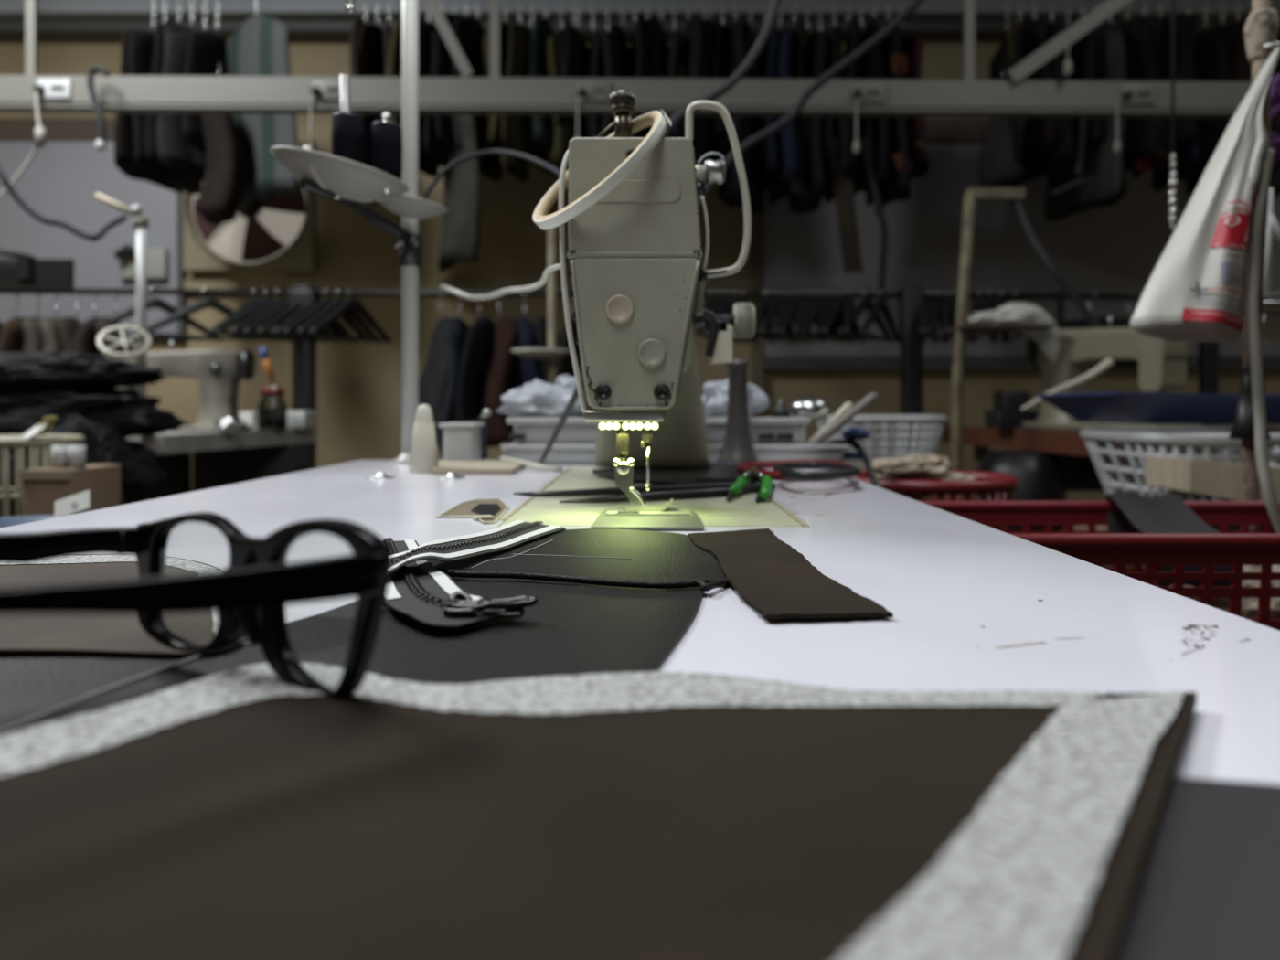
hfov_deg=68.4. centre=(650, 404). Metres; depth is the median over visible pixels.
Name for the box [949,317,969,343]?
hanger
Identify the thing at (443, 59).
garment
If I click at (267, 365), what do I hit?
screwdriver
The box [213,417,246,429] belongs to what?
glass bowl
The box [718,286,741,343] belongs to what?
hanger
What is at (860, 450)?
power cord
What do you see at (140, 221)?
stand
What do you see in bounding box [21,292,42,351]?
garment
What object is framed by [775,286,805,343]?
hanger
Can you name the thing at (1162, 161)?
hanging cloth
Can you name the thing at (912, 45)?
garment
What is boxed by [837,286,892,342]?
hanger
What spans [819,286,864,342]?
hanger
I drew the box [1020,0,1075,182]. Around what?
garment
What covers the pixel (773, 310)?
hanger
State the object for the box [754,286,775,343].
hanger
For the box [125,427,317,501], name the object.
table
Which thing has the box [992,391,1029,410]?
control box
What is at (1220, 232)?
print
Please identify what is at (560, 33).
garment
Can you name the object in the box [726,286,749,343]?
hanger
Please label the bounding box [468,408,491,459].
bobbin winder
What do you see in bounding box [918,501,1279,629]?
plastic crate
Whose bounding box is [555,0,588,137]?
garment
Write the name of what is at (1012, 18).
strap
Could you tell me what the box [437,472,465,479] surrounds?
washer
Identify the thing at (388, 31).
garment
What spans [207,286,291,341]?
hanger
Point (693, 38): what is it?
garment
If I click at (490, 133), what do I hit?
garment
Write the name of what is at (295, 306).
hanger
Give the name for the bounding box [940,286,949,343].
hanger
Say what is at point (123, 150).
garment
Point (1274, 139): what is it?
cloth
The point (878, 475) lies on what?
scrap
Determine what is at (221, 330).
hanger
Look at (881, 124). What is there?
garment
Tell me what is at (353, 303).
hanger
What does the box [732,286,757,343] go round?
hanger
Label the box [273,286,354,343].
hanger
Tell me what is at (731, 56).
garment
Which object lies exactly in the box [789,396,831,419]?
dome
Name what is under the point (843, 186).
strap
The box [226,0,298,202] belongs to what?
plaid shirt
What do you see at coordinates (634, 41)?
garment
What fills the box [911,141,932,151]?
cloth
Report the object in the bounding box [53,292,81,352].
garment
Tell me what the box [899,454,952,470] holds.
scrap
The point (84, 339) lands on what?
garment
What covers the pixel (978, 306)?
hanger
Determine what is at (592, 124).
garment
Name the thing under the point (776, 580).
suede offcut
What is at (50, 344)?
garment
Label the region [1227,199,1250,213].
print
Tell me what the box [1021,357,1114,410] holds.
rod
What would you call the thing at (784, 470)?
scissors
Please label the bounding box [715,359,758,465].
post
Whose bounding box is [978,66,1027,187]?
garment
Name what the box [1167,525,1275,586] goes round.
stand
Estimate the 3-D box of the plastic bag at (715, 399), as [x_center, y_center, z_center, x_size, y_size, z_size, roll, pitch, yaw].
[0.102,-0.007,1.166,0.091,0.058,0.053,0,0,0]
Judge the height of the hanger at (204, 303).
0.176 m
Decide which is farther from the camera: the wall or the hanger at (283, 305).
the wall
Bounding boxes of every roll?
[51,445,67,468]
[67,445,85,468]
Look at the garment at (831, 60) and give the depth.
3.06 m
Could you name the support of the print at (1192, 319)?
attached to the bag at (1195, 291)
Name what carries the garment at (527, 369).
hanging from the clothes rack
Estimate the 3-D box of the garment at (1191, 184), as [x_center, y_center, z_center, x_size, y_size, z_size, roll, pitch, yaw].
[1.977,-1.109,3.257,0.108,0.701,0.451,0,0,0]
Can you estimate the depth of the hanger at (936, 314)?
3.04 m
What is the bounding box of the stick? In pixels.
[537,381,583,464]
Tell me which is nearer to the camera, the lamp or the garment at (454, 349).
the lamp
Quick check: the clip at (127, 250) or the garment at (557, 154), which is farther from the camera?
the clip at (127, 250)
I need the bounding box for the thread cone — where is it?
[409,404,438,473]
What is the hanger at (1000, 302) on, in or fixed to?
hanging from the clothes rack
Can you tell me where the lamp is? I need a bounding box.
[438,149,663,429]
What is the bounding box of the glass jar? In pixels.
[257,388,287,429]
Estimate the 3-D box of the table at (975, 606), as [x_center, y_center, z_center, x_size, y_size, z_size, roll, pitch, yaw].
[-0.088,0.443,0.456,0.572,0.756,1.511,0,0,0]
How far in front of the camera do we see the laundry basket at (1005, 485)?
1.17 m
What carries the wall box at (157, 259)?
attached to the wall
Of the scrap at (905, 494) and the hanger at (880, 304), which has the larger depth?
the hanger at (880, 304)
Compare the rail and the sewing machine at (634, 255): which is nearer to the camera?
the sewing machine at (634, 255)
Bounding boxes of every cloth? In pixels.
[892,153,912,170]
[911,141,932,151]
[1129,117,1181,169]
[1134,157,1152,170]
[1269,132,1279,169]
[1270,74,1279,119]
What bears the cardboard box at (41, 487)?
on the crate
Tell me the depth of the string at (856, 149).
2.55 m
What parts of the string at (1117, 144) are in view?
pull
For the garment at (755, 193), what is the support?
hanging from the rail
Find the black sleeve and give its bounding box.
[39,413,131,505]
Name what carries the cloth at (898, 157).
hanging from the garment at (899, 188)
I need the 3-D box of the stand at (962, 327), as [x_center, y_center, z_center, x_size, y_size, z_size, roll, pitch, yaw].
[0.882,0.134,2.400,0.235,1.373,0.160,0,0,0]
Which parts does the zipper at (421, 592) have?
zip pull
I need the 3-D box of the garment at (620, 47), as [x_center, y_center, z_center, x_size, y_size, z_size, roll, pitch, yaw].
[-0.102,-1.093,3.246,0.098,0.732,0.416,0,0,11]
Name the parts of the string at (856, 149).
pull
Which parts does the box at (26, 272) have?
crate frame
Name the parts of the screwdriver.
handle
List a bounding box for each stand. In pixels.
[94,192,155,435]
[269,0,447,463]
[511,226,570,384]
[946,187,1055,501]
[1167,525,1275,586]
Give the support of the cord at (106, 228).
hanging from the stand at (140, 221)
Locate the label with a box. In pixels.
[890,54,906,74]
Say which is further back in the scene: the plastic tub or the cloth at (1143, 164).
the cloth at (1143, 164)
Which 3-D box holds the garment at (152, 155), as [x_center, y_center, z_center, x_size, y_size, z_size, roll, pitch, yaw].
[-1.631,-1.118,3.243,0.098,0.682,0.375,0,0,0]
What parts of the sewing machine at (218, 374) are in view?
arm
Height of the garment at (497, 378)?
0.507 m
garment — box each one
[0,292,26,352]
[0,351,166,390]
[0,386,189,437]
[0,432,168,517]
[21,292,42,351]
[38,292,60,352]
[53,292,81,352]
[71,292,101,355]
[94,292,134,355]
[113,0,181,193]
[128,0,201,194]
[145,0,202,188]
[156,0,194,153]
[157,0,206,182]
[181,0,227,153]
[193,62,244,224]
[350,0,377,204]
[357,0,383,156]
[381,0,392,121]
[385,21,420,188]
[397,114,401,126]
[418,0,442,145]
[418,9,439,181]
[418,293,463,425]
[424,0,455,167]
[434,0,467,152]
[435,296,469,444]
[437,114,480,272]
[452,0,502,181]
[454,292,500,447]
[480,31,501,158]
[480,296,518,447]
[488,0,509,155]
[501,0,553,176]
[505,0,528,183]
[512,293,543,417]
[526,0,554,162]
[533,316,559,383]
[545,0,570,179]
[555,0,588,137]
[556,298,583,417]
[557,0,581,145]
[581,0,602,138]
[600,0,614,138]
[608,0,631,134]
[629,0,647,133]
[631,0,650,138]
[645,0,669,138]
[665,0,682,138]
[680,0,703,146]
[693,0,713,164]
[708,0,726,159]
[712,0,744,160]
[717,0,752,207]
[734,0,763,213]
[756,0,779,191]
[768,3,804,206]
[788,0,827,213]
[790,0,810,145]
[820,0,837,175]
[823,0,853,203]
[842,0,861,195]
[853,0,876,192]
[864,0,891,206]
[874,0,910,215]
[901,0,929,179]
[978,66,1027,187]
[989,0,1055,159]
[999,0,1023,162]
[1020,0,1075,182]
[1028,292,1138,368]
[1044,0,1126,222]
[1051,0,1071,145]
[1066,0,1104,155]
[1078,0,1127,212]
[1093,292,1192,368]
[1109,15,1160,167]
[1124,3,1170,171]
[1131,0,1198,178]
[1144,0,1199,149]
[1151,0,1232,189]
[1153,118,1200,193]
[1185,0,1251,194]
[1203,0,1251,81]
[1237,0,1279,170]
[1269,19,1279,201]
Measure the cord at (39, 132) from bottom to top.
0.397 m
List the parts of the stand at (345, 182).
arm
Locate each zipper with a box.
[384,537,538,628]
[390,520,565,574]
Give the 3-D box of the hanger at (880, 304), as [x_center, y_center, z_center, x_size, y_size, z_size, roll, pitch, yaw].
[0.761,-0.302,3.100,0.036,0.176,0.429,0,0,30]
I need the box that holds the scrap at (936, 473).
[894,464,949,479]
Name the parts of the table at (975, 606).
wooden strip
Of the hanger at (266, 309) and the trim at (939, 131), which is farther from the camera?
the trim at (939, 131)
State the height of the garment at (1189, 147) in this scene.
0.634 m
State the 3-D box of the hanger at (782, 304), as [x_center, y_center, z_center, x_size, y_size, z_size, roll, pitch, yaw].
[0.441,-0.302,3.100,0.036,0.176,0.429,0,0,16]
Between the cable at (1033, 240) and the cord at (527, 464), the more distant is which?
the cable at (1033, 240)
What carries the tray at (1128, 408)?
on the laundry basket at (1157, 440)
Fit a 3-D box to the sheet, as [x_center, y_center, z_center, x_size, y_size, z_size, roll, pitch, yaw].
[0.084,0.070,0.079,0.207,0.002,0.202,0,0,0]
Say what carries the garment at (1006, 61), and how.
hanging from the rail
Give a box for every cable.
[1011,198,1103,328]
[1228,0,1279,566]
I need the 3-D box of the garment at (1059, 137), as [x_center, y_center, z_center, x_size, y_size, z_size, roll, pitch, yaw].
[1.383,-1.149,3.246,0.109,0.620,0.389,0,0,11]
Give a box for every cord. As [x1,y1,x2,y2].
[0,91,45,198]
[0,165,127,241]
[422,149,568,200]
[499,456,563,471]
[661,0,781,138]
[697,0,924,212]
[826,438,882,488]
[1063,33,1072,76]
[1246,149,1279,533]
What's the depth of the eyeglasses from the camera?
0.21 m
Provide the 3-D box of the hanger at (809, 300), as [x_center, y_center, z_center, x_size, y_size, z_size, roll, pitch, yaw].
[0.528,-0.302,3.100,0.036,0.176,0.429,0,0,22]
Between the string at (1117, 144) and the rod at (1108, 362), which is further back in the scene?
the string at (1117, 144)
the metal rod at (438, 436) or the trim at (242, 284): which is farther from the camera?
the trim at (242, 284)
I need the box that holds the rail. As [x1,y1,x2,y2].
[0,0,1279,118]
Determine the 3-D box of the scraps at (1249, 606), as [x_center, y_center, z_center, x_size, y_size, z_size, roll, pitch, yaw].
[0.561,0.182,0.870,0.209,0.085,0.121,0,0,0]
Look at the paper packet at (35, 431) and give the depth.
1.52 m
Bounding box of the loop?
[533,109,671,229]
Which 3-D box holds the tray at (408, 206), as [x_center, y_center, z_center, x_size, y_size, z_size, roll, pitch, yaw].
[-0.278,-0.230,1.090,0.086,0.027,0.088,0,0,0]
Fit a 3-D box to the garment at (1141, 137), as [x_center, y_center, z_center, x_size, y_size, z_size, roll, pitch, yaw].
[1.593,-1.130,3.254,0.088,0.658,0.466,0,0,-8]
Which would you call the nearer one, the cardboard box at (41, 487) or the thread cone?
the thread cone
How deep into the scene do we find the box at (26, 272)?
3.20 m
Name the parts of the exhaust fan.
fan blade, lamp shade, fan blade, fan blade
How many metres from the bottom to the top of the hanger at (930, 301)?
0.176 m
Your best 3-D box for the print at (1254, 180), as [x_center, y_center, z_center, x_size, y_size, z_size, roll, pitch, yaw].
[0.631,-0.231,0.978,0.029,0.022,0.003,0,0,-40]
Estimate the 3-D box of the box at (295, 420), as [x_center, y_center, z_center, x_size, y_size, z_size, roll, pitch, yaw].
[-1.070,0.044,2.850,0.084,0.052,0.100,0,0,0]
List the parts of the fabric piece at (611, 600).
panel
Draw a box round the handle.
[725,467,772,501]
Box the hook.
[86,65,110,150]
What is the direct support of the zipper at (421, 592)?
on the fabric piece at (611, 600)
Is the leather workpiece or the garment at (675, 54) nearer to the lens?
the leather workpiece
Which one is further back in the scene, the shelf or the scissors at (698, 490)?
the shelf
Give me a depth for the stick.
0.97 m
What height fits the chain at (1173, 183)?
1.762 m
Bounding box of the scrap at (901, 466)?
[872,457,930,476]
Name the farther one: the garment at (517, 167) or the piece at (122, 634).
the garment at (517, 167)
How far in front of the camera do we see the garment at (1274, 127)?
3.05 m
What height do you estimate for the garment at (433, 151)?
0.653 m
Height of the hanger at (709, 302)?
0.176 m
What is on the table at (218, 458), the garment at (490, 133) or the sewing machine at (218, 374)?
the sewing machine at (218, 374)
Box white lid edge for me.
[704,420,725,424]
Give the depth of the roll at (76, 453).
1.49 m
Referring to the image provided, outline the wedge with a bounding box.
[805,393,878,444]
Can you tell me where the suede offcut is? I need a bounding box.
[687,528,893,618]
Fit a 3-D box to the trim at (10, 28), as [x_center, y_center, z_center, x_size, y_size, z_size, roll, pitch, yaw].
[0.000,-1.537,3.850,6.600,0.048,0.100,0,0,0]
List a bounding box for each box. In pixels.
[0,248,74,288]
[17,464,120,516]
[119,247,169,279]
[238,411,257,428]
[277,411,316,428]
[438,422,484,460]
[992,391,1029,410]
[1145,455,1279,501]
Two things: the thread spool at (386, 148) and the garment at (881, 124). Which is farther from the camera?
the garment at (881, 124)
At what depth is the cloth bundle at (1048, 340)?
2.38 m
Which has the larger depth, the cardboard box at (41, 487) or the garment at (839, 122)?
the garment at (839, 122)
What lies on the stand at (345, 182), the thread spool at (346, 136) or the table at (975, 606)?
the thread spool at (346, 136)
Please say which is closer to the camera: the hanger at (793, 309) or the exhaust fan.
the hanger at (793, 309)
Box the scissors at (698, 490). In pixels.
[512,480,776,503]
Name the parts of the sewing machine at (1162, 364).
arm, plate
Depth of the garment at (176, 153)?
3.09 m
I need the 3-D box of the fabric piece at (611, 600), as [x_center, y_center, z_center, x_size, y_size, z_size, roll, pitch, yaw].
[-0.054,0.068,0.331,0.221,0.005,0.362,0,0,38]
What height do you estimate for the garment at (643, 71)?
0.656 m
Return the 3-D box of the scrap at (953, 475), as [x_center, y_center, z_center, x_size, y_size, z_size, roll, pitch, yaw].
[0.386,0.099,1.219,0.074,0.025,0.057,0,0,0]
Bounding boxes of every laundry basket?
[0,434,85,517]
[814,415,948,467]
[853,469,1021,530]
[1079,427,1279,501]
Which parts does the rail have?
socket plate, socket plate, socket plate, socket plate, socket plate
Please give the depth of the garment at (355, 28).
3.07 m
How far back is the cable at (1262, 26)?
1.01 m
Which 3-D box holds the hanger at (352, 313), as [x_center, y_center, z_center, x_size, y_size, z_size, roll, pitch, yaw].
[-1.017,-0.302,3.100,0.036,0.176,0.429,0,0,17]
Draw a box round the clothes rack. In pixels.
[0,285,1218,497]
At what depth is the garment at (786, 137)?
3.07 m
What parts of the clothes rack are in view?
post, post, post, post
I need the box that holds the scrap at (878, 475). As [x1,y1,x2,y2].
[874,473,895,479]
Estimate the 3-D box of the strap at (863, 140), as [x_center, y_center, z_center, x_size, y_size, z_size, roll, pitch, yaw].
[0.730,-0.623,3.071,0.092,0.501,0.010,0,0,0]
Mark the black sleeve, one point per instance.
(115, 449)
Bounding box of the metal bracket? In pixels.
[1263,187,1279,315]
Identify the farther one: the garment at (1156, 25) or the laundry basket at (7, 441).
the garment at (1156, 25)
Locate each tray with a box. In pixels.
[269,145,408,200]
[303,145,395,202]
[376,193,447,219]
[511,348,570,358]
[984,410,1040,428]
[1036,392,1279,424]
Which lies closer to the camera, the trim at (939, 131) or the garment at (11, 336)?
the garment at (11, 336)
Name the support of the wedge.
on the plastic basket at (773, 439)
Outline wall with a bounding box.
[0,39,1279,567]
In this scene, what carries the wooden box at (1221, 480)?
on the stand at (1230, 528)
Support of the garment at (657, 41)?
hanging from the rail
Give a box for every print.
[1181,308,1245,331]
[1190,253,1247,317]
[1191,203,1249,324]
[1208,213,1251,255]
[1220,260,1229,284]
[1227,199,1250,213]
[1250,176,1259,191]
[1250,185,1257,217]
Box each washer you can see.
[367,472,394,479]
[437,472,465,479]
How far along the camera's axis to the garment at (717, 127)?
3.07 m
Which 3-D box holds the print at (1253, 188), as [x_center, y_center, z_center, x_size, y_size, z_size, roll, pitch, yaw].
[0.629,-0.217,0.983,0.007,0.042,0.035,0,0,40]
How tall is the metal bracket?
0.146 m
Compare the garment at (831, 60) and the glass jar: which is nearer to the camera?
the glass jar
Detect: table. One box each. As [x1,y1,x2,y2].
[0,459,1279,784]
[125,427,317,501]
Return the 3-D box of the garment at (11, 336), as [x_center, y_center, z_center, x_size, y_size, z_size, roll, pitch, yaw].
[-2.088,-0.191,3.092,0.124,0.355,0.433,0,0,-18]
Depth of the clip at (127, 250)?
3.76 m
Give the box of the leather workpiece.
[0,662,1196,959]
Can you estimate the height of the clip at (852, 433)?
0.016 m
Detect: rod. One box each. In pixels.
[434,421,443,459]
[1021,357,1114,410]
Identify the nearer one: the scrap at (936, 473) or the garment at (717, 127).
the scrap at (936, 473)
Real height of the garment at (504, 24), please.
0.574 m
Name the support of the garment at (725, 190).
hanging from the rail
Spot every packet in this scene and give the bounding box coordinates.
[13,421,48,448]
[35,416,57,435]
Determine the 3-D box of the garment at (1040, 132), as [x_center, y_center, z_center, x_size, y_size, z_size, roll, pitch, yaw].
[1.277,-1.150,3.257,0.075,0.619,0.397,0,0,-7]
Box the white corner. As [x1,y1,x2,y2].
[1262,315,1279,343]
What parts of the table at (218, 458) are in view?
leg, motor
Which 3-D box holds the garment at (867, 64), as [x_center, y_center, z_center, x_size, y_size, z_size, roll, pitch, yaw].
[0.727,-1.106,3.248,0.074,0.707,0.386,0,0,0]
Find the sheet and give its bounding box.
[1117,776,1279,959]
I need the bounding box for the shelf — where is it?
[946,323,1055,332]
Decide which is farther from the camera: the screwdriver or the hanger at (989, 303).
the hanger at (989, 303)
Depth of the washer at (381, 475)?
0.90 m
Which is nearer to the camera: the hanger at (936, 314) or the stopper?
the stopper
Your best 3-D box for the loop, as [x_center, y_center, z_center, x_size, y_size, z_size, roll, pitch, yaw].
[-0.033,-0.153,0.612,0.076,0.082,0.103,0,0,-37]
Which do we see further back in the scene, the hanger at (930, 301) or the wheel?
the hanger at (930, 301)
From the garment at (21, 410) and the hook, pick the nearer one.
the garment at (21, 410)
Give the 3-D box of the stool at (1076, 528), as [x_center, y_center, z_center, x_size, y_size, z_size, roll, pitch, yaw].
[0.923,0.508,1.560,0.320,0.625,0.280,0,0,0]
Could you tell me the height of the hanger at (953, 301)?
0.176 m
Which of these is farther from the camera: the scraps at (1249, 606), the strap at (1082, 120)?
the strap at (1082, 120)
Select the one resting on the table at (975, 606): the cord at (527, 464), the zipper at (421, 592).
the cord at (527, 464)
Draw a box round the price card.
[53,490,89,517]
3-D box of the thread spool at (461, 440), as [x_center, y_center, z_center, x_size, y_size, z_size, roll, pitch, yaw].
[-0.225,0.046,1.130,0.043,0.049,0.066,0,0,0]
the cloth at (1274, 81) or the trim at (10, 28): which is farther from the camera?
the trim at (10, 28)
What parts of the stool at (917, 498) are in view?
seat, leg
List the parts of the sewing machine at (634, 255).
hinge plate, adjuster knob, adjuster stem, plate, emboss panel, plate, throat plate, needle plate, arm, tension post, knee lifter lever, reverse lever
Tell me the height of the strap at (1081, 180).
0.051 m
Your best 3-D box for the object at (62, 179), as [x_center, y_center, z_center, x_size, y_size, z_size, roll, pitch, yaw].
[-2.616,-0.678,3.880,1.368,0.821,0.040,0,0,0]
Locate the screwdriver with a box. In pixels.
[258,346,279,428]
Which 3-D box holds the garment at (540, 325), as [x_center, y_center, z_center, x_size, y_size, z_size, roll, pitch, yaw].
[-0.332,-0.123,3.099,0.145,0.491,0.436,0,0,0]
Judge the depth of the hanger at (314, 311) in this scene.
3.04 m
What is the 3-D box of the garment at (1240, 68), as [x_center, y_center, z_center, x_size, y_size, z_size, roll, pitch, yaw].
[1.919,-1.154,3.249,0.111,0.610,0.450,0,0,-9]
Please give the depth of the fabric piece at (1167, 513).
0.89 m
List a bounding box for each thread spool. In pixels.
[330,111,363,164]
[370,120,402,181]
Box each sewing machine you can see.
[103,341,255,431]
[436,89,810,529]
[1023,314,1202,428]
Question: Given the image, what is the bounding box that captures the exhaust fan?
[181,140,317,272]
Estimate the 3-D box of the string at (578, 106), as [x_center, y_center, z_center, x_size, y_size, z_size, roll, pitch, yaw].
[-0.196,-0.769,2.569,0.018,0.156,0.056,0,0,0]
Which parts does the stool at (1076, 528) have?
seat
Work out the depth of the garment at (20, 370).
1.81 m
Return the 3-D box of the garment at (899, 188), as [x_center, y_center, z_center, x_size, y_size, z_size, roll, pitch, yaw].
[0.825,-1.071,3.259,0.083,0.776,0.406,0,0,0]
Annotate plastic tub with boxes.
[0,514,53,528]
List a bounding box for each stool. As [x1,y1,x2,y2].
[856,467,944,501]
[1074,525,1155,586]
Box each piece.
[0,528,731,735]
[0,553,247,655]
[1106,491,1232,586]
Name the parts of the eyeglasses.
temple arm, temple arm, frame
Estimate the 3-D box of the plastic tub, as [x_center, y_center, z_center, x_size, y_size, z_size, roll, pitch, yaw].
[-0.649,0.474,0.950,0.298,0.693,0.286,0,0,0]
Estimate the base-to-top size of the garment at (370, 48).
0.646 m
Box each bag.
[495,378,583,417]
[554,374,576,388]
[702,378,769,417]
[1129,46,1279,341]
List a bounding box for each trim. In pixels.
[0,0,1279,18]
[0,18,1279,39]
[0,118,991,143]
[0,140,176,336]
[176,191,188,334]
[184,279,751,295]
[750,191,763,417]
[761,355,1279,369]
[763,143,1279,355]
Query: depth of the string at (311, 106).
2.55 m
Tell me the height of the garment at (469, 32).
0.645 m
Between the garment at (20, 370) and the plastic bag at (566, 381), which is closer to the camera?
the plastic bag at (566, 381)
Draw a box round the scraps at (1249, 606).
[1169,565,1279,630]
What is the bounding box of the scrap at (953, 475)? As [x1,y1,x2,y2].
[939,471,976,479]
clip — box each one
[113,244,135,260]
[841,426,871,439]
[843,451,862,459]
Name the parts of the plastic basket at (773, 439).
case lid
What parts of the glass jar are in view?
lid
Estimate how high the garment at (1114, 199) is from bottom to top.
0.776 m
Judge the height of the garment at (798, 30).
0.611 m
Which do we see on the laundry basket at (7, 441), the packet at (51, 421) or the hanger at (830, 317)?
the packet at (51, 421)
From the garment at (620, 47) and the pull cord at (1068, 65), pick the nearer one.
the pull cord at (1068, 65)
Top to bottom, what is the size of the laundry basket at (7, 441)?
0.273 m
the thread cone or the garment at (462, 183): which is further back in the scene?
the garment at (462, 183)
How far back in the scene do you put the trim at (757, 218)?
3.85 m
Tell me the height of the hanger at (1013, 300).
0.176 m
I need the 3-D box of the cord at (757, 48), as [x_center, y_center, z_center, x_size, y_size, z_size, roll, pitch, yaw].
[0.139,0.022,1.385,0.367,1.576,0.035,0,0,-40]
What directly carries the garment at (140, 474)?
on the bench
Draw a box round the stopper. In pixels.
[772,398,790,417]
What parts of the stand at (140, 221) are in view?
ring arm, knob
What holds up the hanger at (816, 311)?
hanging from the clothes rack
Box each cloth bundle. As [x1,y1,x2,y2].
[967,309,1038,323]
[995,302,1059,363]
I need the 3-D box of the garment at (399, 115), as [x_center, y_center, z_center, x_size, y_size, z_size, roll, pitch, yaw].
[-0.809,-1.167,3.242,0.074,0.585,0.369,0,0,0]
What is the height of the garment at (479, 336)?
0.507 m
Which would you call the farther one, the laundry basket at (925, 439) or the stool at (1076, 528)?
the laundry basket at (925, 439)
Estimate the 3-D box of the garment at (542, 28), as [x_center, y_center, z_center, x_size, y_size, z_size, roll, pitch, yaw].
[-0.358,-1.154,3.257,0.105,0.610,0.390,0,0,0]
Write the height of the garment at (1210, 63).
0.668 m
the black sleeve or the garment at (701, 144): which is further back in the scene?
the garment at (701, 144)
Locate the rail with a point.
(495, 94)
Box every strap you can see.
[831,137,863,272]
[859,137,887,290]
[1007,12,1017,68]
[1049,178,1089,193]
[1075,117,1086,173]
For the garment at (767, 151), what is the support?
hanging from the rail
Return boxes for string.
[309,97,313,150]
[575,97,580,138]
[853,97,860,154]
[1113,97,1120,154]
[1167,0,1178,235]
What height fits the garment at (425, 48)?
0.632 m
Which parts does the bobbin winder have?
ball knob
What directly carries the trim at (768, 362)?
attached to the wall
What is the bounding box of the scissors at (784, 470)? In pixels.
[592,458,860,483]
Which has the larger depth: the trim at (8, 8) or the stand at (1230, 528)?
the trim at (8, 8)
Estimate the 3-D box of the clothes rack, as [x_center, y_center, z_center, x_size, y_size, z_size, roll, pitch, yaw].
[-0.196,0.215,3.100,4.250,1.212,0.400,0,0,0]
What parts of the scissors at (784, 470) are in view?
blade, handle, handle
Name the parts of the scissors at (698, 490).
tweezer arm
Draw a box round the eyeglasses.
[0,512,391,699]
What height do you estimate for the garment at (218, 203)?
0.520 m
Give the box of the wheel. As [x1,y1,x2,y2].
[96,325,151,358]
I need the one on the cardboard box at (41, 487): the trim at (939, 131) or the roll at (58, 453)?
the roll at (58, 453)
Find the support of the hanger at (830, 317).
hanging from the clothes rack
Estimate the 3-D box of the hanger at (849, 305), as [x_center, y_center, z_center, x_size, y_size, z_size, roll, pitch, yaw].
[0.658,-0.302,3.100,0.036,0.176,0.429,0,0,14]
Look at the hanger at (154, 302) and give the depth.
3.10 m
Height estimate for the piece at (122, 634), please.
0.003 m
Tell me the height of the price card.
0.028 m
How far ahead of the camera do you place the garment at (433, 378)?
2.95 m
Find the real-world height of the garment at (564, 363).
0.476 m
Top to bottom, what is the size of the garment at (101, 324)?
0.337 m
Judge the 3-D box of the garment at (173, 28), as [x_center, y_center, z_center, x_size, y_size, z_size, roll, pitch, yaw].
[-1.583,-1.138,3.242,0.080,0.642,0.378,0,0,0]
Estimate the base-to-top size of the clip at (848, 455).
0.010 m
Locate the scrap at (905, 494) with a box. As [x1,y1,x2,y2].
[901,492,936,497]
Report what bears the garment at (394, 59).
hanging from the rail
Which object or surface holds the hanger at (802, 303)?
hanging from the clothes rack
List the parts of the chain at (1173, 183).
bead cord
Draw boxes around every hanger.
[108,286,222,341]
[146,286,274,341]
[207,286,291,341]
[213,286,318,343]
[229,286,326,343]
[242,287,337,343]
[256,301,347,343]
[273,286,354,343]
[282,286,369,343]
[296,286,379,343]
[309,286,391,343]
[693,286,714,339]
[703,286,734,342]
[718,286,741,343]
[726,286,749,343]
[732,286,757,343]
[753,286,799,342]
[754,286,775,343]
[759,286,791,343]
[771,286,794,343]
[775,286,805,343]
[779,286,813,343]
[792,286,825,343]
[793,286,811,343]
[799,286,837,342]
[800,286,843,342]
[813,286,842,343]
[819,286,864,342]
[821,286,849,343]
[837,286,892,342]
[843,286,855,343]
[859,290,899,342]
[924,286,938,343]
[928,286,948,343]
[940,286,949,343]
[946,286,957,343]
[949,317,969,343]
[969,286,988,343]
[981,286,997,343]
[992,286,1010,343]
[1000,286,1025,343]
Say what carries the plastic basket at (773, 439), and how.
on the table at (975, 606)
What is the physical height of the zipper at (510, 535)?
0.010 m
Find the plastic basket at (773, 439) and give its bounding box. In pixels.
[501,417,848,464]
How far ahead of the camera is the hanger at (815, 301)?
3.06 m

